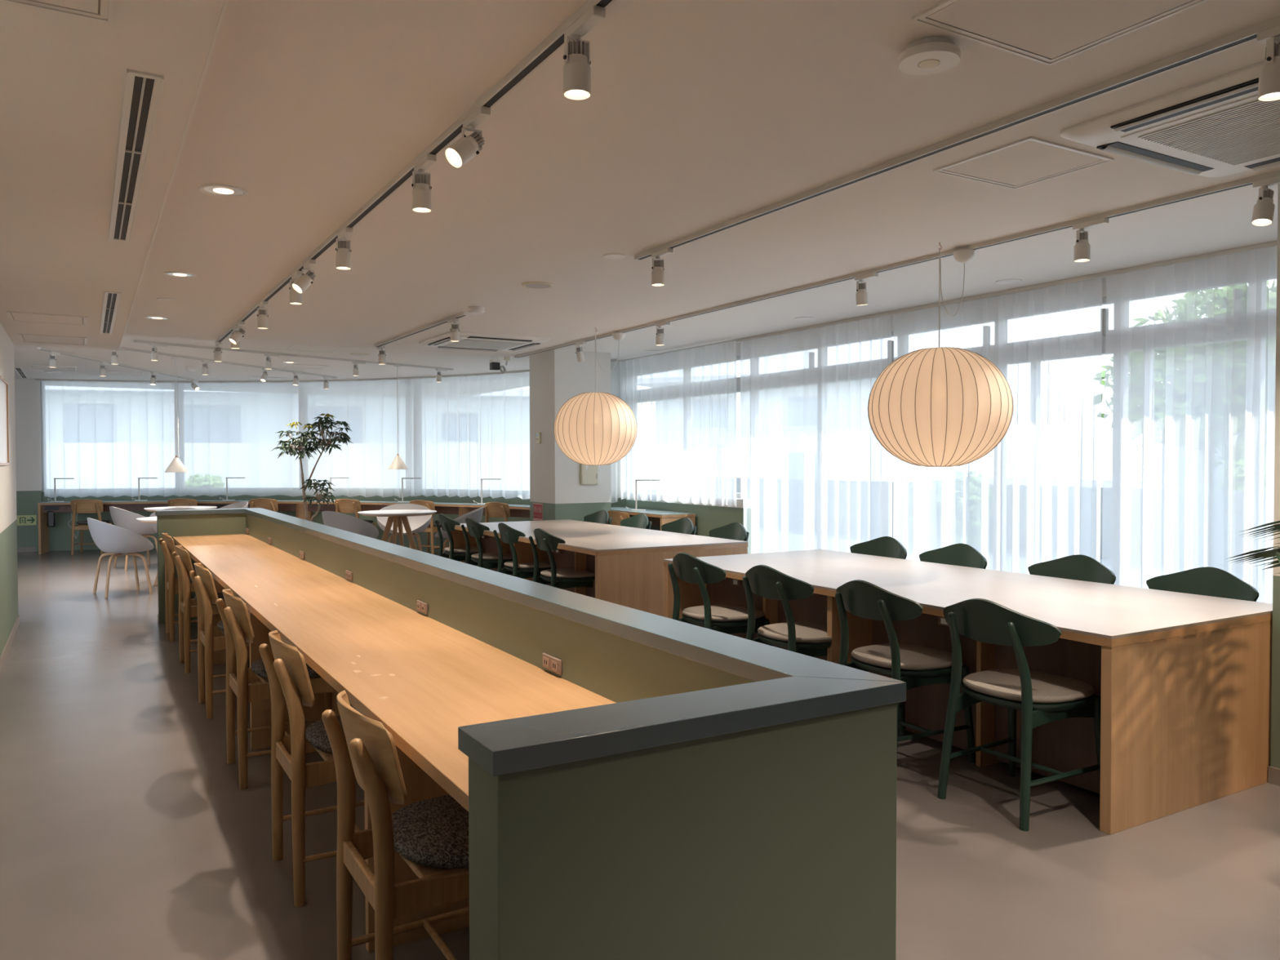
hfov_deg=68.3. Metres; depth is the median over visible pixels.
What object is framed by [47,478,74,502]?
desk lamp
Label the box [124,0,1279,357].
ceiling
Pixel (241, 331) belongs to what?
sink
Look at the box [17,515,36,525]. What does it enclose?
exit sign
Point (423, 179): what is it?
sink
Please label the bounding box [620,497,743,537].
wall
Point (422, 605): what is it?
socket
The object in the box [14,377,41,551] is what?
wall
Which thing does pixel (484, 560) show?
chair
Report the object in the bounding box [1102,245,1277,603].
curtain
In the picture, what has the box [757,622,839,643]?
seat cushion
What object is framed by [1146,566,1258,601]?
chair
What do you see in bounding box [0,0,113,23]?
access panel
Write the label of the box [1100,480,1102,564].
ground
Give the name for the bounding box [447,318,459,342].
spotlight
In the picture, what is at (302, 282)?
spotlight
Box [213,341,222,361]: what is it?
spotlight
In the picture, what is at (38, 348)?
track
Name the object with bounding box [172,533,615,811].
countertop
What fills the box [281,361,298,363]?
recessed light
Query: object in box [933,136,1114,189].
access panel
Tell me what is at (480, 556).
seat cushion
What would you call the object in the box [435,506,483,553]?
shell chair
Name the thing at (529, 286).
grille
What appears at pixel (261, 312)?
sink
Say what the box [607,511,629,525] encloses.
wooden chair
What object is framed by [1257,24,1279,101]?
spotlight
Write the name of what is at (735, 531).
chair
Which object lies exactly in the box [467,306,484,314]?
sensor
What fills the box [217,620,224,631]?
seat cushion
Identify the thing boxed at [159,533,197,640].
wooden chair
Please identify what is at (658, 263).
sink
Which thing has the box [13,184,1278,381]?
ceiling
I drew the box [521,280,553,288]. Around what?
ceiling speaker
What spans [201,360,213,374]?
spotlight
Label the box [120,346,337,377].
track
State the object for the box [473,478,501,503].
desk lamp
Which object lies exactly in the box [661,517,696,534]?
chair
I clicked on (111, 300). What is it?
ceiling vent
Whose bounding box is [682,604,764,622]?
seat cushion
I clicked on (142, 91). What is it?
ceiling vent
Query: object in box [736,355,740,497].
window
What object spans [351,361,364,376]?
spotlight
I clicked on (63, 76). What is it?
ceiling
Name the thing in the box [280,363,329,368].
access panel
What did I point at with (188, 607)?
wooden chair
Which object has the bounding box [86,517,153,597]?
shell chair
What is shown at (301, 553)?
power outlet
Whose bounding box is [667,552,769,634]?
chair
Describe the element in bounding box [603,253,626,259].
plate
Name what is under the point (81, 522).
seat cushion
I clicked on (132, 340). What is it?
track
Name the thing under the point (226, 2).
trim
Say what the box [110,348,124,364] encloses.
spotlight
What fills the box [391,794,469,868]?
seat cushion
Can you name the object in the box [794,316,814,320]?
recessed light
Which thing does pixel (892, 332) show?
window
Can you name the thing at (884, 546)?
chair
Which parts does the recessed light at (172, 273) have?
bulb glass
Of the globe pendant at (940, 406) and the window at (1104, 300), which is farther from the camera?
the window at (1104, 300)
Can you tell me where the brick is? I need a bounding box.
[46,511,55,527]
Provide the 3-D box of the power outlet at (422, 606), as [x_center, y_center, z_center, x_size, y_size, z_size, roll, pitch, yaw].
[-0.899,0.524,3.891,0.012,0.044,0.124,-1,1,-30]
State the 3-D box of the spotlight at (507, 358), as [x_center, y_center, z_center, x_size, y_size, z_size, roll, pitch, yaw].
[-1.473,-1.293,10.246,0.120,0.267,0.056,-1,1,-30]
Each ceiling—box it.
[0,0,224,350]
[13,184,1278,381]
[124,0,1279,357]
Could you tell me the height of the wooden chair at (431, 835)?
0.800 m
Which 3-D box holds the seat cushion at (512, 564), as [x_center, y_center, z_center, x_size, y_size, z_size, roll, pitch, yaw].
[-0.934,0.719,8.110,0.441,0.038,0.457,-1,1,-30]
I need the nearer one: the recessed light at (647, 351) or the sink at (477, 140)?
the sink at (477, 140)
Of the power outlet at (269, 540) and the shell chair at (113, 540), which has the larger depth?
the shell chair at (113, 540)
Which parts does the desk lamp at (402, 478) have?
lamp arm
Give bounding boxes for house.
[736,337,893,481]
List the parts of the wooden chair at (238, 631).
leg, seat rail, leg, backrest, seat rail, seat rail, leg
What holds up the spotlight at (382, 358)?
hanging from the track at (462, 314)
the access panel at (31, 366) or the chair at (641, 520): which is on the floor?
the chair at (641, 520)
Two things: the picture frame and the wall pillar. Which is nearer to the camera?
the picture frame
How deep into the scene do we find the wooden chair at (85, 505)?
13.57 m
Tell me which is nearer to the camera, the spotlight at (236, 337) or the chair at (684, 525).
the spotlight at (236, 337)
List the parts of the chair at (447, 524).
leg, seat rail, leg, backrest, seat rail, seat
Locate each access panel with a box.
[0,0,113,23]
[5,311,87,325]
[17,333,87,345]
[28,364,76,370]
[245,376,288,381]
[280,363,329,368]
[911,0,1208,65]
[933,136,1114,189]
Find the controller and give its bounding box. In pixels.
[535,431,541,444]
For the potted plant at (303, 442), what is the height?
1.867 m
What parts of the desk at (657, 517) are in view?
panel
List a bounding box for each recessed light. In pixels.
[144,315,169,319]
[163,271,196,278]
[198,183,248,198]
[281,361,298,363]
[644,350,659,352]
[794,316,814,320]
[995,279,1022,284]
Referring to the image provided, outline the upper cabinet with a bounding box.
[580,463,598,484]
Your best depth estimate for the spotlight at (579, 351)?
8.73 m
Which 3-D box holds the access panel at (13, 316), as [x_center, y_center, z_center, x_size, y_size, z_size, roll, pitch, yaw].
[-3.975,-1.084,6.342,0.450,0.007,0.440,-1,1,-30]
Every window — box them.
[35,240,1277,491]
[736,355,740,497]
[891,331,893,362]
[1102,297,1106,355]
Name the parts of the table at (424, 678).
support panel, support panel, panel, support panel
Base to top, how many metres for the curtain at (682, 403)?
1.657 m
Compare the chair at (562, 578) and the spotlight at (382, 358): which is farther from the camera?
the spotlight at (382, 358)
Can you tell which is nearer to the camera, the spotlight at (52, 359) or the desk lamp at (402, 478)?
the spotlight at (52, 359)
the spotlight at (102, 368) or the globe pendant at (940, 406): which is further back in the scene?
the spotlight at (102, 368)
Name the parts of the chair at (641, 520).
leg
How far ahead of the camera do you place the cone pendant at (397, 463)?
11.70 m
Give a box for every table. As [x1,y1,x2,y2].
[136,516,157,585]
[143,506,217,511]
[172,533,615,952]
[357,509,436,550]
[448,519,747,617]
[663,549,1272,834]
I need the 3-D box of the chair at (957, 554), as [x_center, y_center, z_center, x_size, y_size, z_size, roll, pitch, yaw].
[1.830,0.815,5.827,0.514,0.825,0.536,-1,1,-30]
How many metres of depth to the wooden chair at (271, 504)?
13.77 m
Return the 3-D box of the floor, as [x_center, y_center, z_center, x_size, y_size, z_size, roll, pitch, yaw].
[-2.202,1.272,6.738,9.600,0.120,22.200,-1,1,-30]
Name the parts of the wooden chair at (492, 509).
leg, leg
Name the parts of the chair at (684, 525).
leg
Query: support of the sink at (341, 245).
in the spotlight at (343, 255)
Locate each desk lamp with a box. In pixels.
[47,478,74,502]
[131,477,157,501]
[219,477,244,500]
[325,477,349,501]
[394,477,421,502]
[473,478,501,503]
[625,480,660,511]
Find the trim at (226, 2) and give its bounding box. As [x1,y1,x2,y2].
[118,0,229,350]
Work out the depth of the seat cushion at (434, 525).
13.16 m
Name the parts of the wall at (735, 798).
panel, panel, panel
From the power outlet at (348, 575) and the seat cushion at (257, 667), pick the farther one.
the power outlet at (348, 575)
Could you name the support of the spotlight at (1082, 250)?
hanging from the track at (1248, 181)
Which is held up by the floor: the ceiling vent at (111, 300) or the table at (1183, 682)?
the table at (1183, 682)
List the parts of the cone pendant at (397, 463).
cord, lamp shade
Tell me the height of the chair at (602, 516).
0.825 m
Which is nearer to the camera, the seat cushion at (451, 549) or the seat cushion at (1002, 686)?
the seat cushion at (1002, 686)
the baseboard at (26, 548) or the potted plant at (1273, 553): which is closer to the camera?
the potted plant at (1273, 553)
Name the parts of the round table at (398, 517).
leg, leg, leg, leg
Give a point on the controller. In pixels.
(538, 435)
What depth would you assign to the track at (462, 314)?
7.86 m
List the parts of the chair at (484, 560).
leg, seat rail, leg, backrest, seat, seat rail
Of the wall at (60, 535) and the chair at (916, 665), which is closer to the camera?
the chair at (916, 665)
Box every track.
[37,346,199,381]
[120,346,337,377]
[131,339,453,370]
[214,0,616,343]
[373,311,468,347]
[514,169,1279,358]
[634,15,1279,260]
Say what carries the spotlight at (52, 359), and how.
attached to the track at (38, 348)
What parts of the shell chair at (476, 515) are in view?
leg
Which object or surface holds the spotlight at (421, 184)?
hanging from the track at (554, 42)
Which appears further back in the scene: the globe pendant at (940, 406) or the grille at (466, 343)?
the grille at (466, 343)
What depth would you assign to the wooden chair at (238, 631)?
3.94 m
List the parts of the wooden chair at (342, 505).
leg, backrest, leg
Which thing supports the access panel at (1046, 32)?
attached to the ceiling at (698, 115)
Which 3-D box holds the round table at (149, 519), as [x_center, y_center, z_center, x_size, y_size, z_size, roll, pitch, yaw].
[-4.940,0.774,10.199,0.880,0.735,0.880,-1,1,-30]
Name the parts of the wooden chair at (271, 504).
leg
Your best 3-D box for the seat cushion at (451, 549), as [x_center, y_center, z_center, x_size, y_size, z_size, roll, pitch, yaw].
[-1.730,0.691,9.463,0.441,0.038,0.457,-1,1,-30]
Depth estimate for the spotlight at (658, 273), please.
4.90 m
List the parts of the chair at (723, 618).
leg, seat rail, backrest, leg, seat, seat rail, leg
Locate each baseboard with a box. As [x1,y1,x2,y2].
[0,614,19,671]
[17,546,35,552]
[1267,766,1279,786]
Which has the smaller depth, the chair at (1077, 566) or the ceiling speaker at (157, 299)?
the chair at (1077, 566)
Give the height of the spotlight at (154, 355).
0.170 m
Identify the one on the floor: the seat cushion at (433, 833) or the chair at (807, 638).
the chair at (807, 638)
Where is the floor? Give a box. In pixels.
[0,548,1279,959]
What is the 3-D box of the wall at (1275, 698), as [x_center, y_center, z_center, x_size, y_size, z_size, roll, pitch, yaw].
[5.013,-0.141,1.779,1.950,2.900,6.090,-1,1,-30]
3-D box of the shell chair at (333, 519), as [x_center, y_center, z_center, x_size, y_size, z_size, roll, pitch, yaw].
[-3.313,0.735,10.802,0.702,0.786,0.593,1,2,39]
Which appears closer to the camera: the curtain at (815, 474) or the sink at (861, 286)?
the sink at (861, 286)
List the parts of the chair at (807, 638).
leg, seat rail, backrest, leg, seat, seat rail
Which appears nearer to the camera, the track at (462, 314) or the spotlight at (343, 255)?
the spotlight at (343, 255)
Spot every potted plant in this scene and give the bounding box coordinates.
[270,413,352,521]
[1226,520,1279,574]
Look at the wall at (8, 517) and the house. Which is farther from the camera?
the house
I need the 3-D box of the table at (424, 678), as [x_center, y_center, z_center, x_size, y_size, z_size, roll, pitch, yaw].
[-1.791,0.894,4.862,0.575,0.717,7.337,-1,1,-30]
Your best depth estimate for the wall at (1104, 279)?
7.74 m
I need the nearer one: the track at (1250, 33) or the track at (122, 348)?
the track at (1250, 33)
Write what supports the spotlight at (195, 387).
attached to the track at (38, 348)
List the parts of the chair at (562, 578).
leg, seat rail, leg, backrest, seat, seat rail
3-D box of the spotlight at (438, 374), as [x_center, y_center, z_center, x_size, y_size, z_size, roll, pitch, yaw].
[-2.595,-1.365,12.351,0.072,0.170,0.160,1,2,40]
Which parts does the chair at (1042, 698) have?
leg, seat rail, backrest, leg, leg, seat, seat rail, leg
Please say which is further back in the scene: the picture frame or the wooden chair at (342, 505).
the wooden chair at (342, 505)
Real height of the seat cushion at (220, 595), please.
0.054 m
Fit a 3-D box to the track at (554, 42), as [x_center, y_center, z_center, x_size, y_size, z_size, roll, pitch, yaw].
[-0.587,-1.155,3.082,0.039,0.022,13.174,-1,1,-30]
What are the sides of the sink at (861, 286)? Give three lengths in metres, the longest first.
0.048 x 0.048 x 0.034 m
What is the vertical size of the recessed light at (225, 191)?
0.007 m
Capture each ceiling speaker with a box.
[44,370,61,373]
[156,297,175,301]
[350,352,369,355]
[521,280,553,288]
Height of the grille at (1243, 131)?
0.008 m
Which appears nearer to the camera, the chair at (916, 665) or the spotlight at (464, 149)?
the spotlight at (464, 149)
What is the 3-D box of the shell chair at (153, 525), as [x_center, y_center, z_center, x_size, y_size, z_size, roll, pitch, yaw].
[-5.677,0.719,11.687,0.702,0.786,0.593,-1,1,-24]
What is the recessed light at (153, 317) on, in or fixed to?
in the ceiling at (698, 115)
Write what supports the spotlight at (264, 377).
hanging from the track at (122, 348)
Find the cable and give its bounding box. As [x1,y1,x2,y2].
[67,512,78,538]
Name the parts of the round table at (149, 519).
leg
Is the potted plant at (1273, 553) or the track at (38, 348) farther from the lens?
the track at (38, 348)
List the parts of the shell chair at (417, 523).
leg, leg, leg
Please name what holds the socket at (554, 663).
attached to the power outlet at (553, 664)
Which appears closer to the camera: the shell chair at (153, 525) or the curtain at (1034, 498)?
the curtain at (1034, 498)
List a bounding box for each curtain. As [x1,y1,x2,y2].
[41,378,413,497]
[404,361,617,502]
[616,340,736,506]
[739,315,892,553]
[893,277,1102,574]
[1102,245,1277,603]
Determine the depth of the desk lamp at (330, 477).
14.06 m
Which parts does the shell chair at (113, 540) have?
leg, leg, leg, leg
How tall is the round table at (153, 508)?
0.735 m
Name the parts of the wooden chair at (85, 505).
leg, seat rail, leg, backrest, leg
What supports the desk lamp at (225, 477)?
on the desk at (444, 508)
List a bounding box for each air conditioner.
[418,331,550,351]
[1059,61,1279,177]
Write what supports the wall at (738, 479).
on the ground
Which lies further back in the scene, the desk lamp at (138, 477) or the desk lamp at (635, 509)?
the desk lamp at (138, 477)
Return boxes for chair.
[70,498,111,555]
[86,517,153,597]
[109,506,157,570]
[150,507,198,532]
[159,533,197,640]
[167,497,197,506]
[171,545,249,673]
[189,563,249,719]
[216,588,351,789]
[219,501,248,508]
[248,497,278,511]
[258,630,364,906]
[321,511,378,538]
[321,690,469,959]
[334,498,377,538]
[376,503,431,551]
[408,500,448,554]
[434,513,485,561]
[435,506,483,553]
[461,517,512,568]
[484,502,510,522]
[493,522,551,578]
[528,528,595,589]
[583,510,612,524]
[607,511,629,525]
[620,513,651,529]
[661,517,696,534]
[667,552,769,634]
[708,522,749,541]
[742,564,839,657]
[835,579,975,762]
[849,536,906,559]
[919,543,986,568]
[937,598,1101,831]
[1027,554,1115,584]
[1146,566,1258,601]
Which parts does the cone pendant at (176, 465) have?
cord, lamp shade, cord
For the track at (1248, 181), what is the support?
attached to the ceiling at (698, 115)
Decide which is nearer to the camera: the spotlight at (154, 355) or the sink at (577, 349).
the sink at (577, 349)
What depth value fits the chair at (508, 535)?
7.91 m
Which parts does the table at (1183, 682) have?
panel, partition panel, panel, spine panel, partition panel, panel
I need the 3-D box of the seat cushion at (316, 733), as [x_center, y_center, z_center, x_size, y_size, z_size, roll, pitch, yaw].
[-0.903,0.839,3.171,0.412,0.054,0.412,-1,1,-30]
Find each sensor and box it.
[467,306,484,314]
[897,36,960,75]
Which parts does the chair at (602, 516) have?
leg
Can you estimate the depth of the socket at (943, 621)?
4.08 m
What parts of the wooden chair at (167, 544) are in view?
leg, leg, backrest, seat rail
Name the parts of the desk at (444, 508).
panel, leg, leg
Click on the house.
(738, 362)
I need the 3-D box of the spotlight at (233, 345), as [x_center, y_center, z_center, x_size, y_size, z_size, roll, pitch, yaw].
[-3.274,-1.156,7.652,0.072,0.170,0.160,-1,1,-30]
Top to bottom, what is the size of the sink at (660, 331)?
0.034 m
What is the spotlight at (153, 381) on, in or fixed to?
attached to the track at (38, 348)
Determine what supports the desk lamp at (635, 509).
on the desk at (657, 517)
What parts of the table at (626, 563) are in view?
panel, partition panel, panel, spine panel, partition panel, panel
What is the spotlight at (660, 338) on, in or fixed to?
hanging from the track at (1248, 181)
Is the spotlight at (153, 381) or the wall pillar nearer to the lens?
the wall pillar
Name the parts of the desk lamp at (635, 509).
lamp arm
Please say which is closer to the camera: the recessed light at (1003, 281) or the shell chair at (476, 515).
the recessed light at (1003, 281)
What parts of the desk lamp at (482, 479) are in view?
lamp arm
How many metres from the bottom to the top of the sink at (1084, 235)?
0.034 m
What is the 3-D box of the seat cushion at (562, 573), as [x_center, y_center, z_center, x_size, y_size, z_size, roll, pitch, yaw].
[-0.554,0.733,7.463,0.441,0.038,0.457,-1,1,-30]
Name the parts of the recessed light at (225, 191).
bulb glass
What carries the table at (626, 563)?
on the floor
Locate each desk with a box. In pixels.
[37,500,529,554]
[611,506,695,530]
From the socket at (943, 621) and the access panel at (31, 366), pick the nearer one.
the socket at (943, 621)
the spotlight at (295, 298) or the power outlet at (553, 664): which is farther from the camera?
the spotlight at (295, 298)
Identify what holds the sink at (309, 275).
in the spotlight at (302, 282)
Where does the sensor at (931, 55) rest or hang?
attached to the ceiling at (698, 115)
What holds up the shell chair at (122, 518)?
on the floor
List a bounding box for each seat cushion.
[75,520,109,524]
[194,592,225,603]
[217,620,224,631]
[250,657,320,679]
[305,711,360,754]
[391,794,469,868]
[428,521,441,526]
[444,546,485,552]
[471,551,512,559]
[503,560,551,568]
[540,568,595,578]
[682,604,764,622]
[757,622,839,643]
[851,643,952,670]
[962,668,1094,703]
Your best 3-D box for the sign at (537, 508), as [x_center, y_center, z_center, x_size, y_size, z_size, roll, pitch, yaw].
[-1.164,0.430,10.765,0.009,0.325,0.250,-1,1,-30]
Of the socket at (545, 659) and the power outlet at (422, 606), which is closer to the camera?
the socket at (545, 659)
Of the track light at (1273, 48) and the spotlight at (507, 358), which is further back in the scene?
the spotlight at (507, 358)
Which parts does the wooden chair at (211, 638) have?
leg, seat rail, leg, backrest, seat rail, seat rail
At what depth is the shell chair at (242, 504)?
13.15 m
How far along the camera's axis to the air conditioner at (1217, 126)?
3.06 m
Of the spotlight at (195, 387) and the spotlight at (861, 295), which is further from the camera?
the spotlight at (195, 387)
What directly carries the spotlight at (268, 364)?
hanging from the track at (132, 340)
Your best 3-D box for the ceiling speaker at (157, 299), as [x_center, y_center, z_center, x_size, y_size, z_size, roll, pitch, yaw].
[-3.238,-1.232,6.449,0.116,0.007,0.116,-1,1,-30]
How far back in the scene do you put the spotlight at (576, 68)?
2.33 m
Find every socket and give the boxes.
[417,602,420,610]
[421,604,424,612]
[542,656,549,667]
[551,660,557,671]
[940,617,947,624]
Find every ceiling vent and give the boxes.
[14,367,28,378]
[99,291,120,334]
[108,68,164,243]
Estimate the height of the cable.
0.444 m
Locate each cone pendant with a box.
[164,356,188,472]
[387,364,408,469]
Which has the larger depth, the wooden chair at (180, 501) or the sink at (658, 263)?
the wooden chair at (180, 501)
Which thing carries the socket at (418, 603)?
attached to the power outlet at (422, 606)
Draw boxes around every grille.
[438,337,529,350]
[525,284,550,288]
[1120,93,1279,168]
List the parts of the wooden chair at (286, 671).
leg, seat rail, leg, backrest, seat rail, seat rail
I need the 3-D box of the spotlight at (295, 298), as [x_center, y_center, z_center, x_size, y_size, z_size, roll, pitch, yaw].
[-1.981,-1.110,5.454,0.072,0.170,0.160,-1,1,-30]
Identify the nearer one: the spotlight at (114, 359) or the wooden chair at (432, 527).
the spotlight at (114, 359)
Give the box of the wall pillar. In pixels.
[528,349,611,521]
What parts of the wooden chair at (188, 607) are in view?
leg, seat rail, leg, backrest, seat rail, seat rail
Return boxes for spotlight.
[48,351,60,367]
[99,361,109,376]
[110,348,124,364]
[149,343,167,360]
[150,372,158,385]
[191,380,199,391]
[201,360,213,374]
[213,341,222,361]
[228,321,245,344]
[231,325,239,348]
[257,301,268,328]
[260,368,272,382]
[264,353,279,369]
[288,271,302,304]
[292,259,315,293]
[293,372,302,385]
[323,376,332,388]
[335,226,352,270]
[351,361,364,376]
[377,346,386,364]
[411,153,436,213]
[435,368,447,382]
[444,106,490,168]
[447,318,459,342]
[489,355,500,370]
[499,356,510,373]
[563,4,605,100]
[575,341,586,361]
[651,248,673,286]
[655,321,670,345]
[854,272,878,305]
[1072,217,1109,262]
[1251,175,1279,226]
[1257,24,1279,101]
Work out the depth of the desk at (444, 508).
13.82 m
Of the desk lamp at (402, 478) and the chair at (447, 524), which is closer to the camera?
the chair at (447, 524)
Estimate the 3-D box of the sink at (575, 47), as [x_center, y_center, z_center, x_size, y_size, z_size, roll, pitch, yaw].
[-0.157,-1.069,2.352,0.048,0.034,0.048,-1,1,-30]
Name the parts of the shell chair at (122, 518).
leg, leg, leg, leg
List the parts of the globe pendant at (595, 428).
lamp shade, cord, cord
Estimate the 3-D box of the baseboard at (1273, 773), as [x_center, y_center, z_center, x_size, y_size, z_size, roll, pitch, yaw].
[4.158,1.285,1.338,0.008,0.070,6.045,-1,1,-30]
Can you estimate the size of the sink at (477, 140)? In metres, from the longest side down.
0.048 x 0.048 x 0.034 m
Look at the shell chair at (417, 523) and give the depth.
12.29 m
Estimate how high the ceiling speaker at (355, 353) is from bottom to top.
0.014 m
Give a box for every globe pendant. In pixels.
[553,327,637,465]
[867,242,1013,466]
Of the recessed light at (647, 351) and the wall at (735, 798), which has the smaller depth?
the wall at (735, 798)
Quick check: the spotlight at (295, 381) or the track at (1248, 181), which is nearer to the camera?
the track at (1248, 181)
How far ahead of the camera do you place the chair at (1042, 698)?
3.61 m
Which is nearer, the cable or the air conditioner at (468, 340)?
the air conditioner at (468, 340)
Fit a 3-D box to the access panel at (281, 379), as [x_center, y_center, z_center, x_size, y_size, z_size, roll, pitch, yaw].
[-5.503,-1.497,13.934,0.510,0.007,0.550,-1,1,-30]
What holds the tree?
on the ground
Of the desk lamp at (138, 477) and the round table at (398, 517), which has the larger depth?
the desk lamp at (138, 477)
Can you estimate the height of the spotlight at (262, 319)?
0.170 m
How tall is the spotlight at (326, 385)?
0.170 m
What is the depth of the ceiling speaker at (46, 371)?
12.73 m
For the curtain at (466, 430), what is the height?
1.717 m
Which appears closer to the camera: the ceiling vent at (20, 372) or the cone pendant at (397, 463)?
the cone pendant at (397, 463)
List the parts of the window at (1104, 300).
handle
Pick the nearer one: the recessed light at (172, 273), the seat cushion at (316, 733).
the seat cushion at (316, 733)
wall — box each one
[0,322,17,657]
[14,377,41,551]
[41,491,625,552]
[155,507,906,959]
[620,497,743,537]
[736,276,1106,355]
[736,477,1102,558]
[1270,183,1279,768]
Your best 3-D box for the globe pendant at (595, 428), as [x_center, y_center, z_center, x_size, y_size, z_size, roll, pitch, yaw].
[-0.369,-0.696,7.848,0.690,1.150,0.694,0,1,12]
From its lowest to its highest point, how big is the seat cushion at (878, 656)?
0.038 m
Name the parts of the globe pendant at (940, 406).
cord, lamp shade, cord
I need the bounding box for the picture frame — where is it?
[0,375,8,465]
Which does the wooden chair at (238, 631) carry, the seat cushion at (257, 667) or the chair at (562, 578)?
the seat cushion at (257, 667)
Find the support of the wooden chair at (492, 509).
on the floor
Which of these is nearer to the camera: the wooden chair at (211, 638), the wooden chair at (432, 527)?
the wooden chair at (211, 638)
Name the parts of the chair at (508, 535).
leg, seat rail, leg, backrest, seat, seat rail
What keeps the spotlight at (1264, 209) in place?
attached to the track at (1248, 181)
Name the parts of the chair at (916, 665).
leg, seat rail, backrest, leg, leg, seat, seat rail, leg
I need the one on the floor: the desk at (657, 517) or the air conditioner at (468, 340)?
the desk at (657, 517)
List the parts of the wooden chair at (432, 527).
backrest, seat rail, leg, leg, seat rail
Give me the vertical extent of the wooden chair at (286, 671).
0.800 m
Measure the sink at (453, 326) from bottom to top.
0.034 m
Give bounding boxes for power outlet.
[267,537,271,544]
[299,551,304,559]
[345,569,352,580]
[417,600,427,614]
[542,653,562,675]
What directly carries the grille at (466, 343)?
attached to the air conditioner at (468, 340)
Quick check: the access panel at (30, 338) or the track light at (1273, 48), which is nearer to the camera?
the track light at (1273, 48)
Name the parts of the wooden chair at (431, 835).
leg, seat rail, leg, backrest, seat rail, seat rail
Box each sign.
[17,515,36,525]
[533,502,542,520]
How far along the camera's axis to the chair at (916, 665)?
4.15 m
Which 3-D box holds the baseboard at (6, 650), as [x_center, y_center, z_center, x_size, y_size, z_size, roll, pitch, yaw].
[-1.848,1.279,2.055,0.165,0.070,13.369,-1,1,-30]
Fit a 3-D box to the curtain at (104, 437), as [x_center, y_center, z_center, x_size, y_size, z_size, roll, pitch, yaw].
[-6.072,-0.610,14.133,5.528,1.737,0.533,0,1,2]

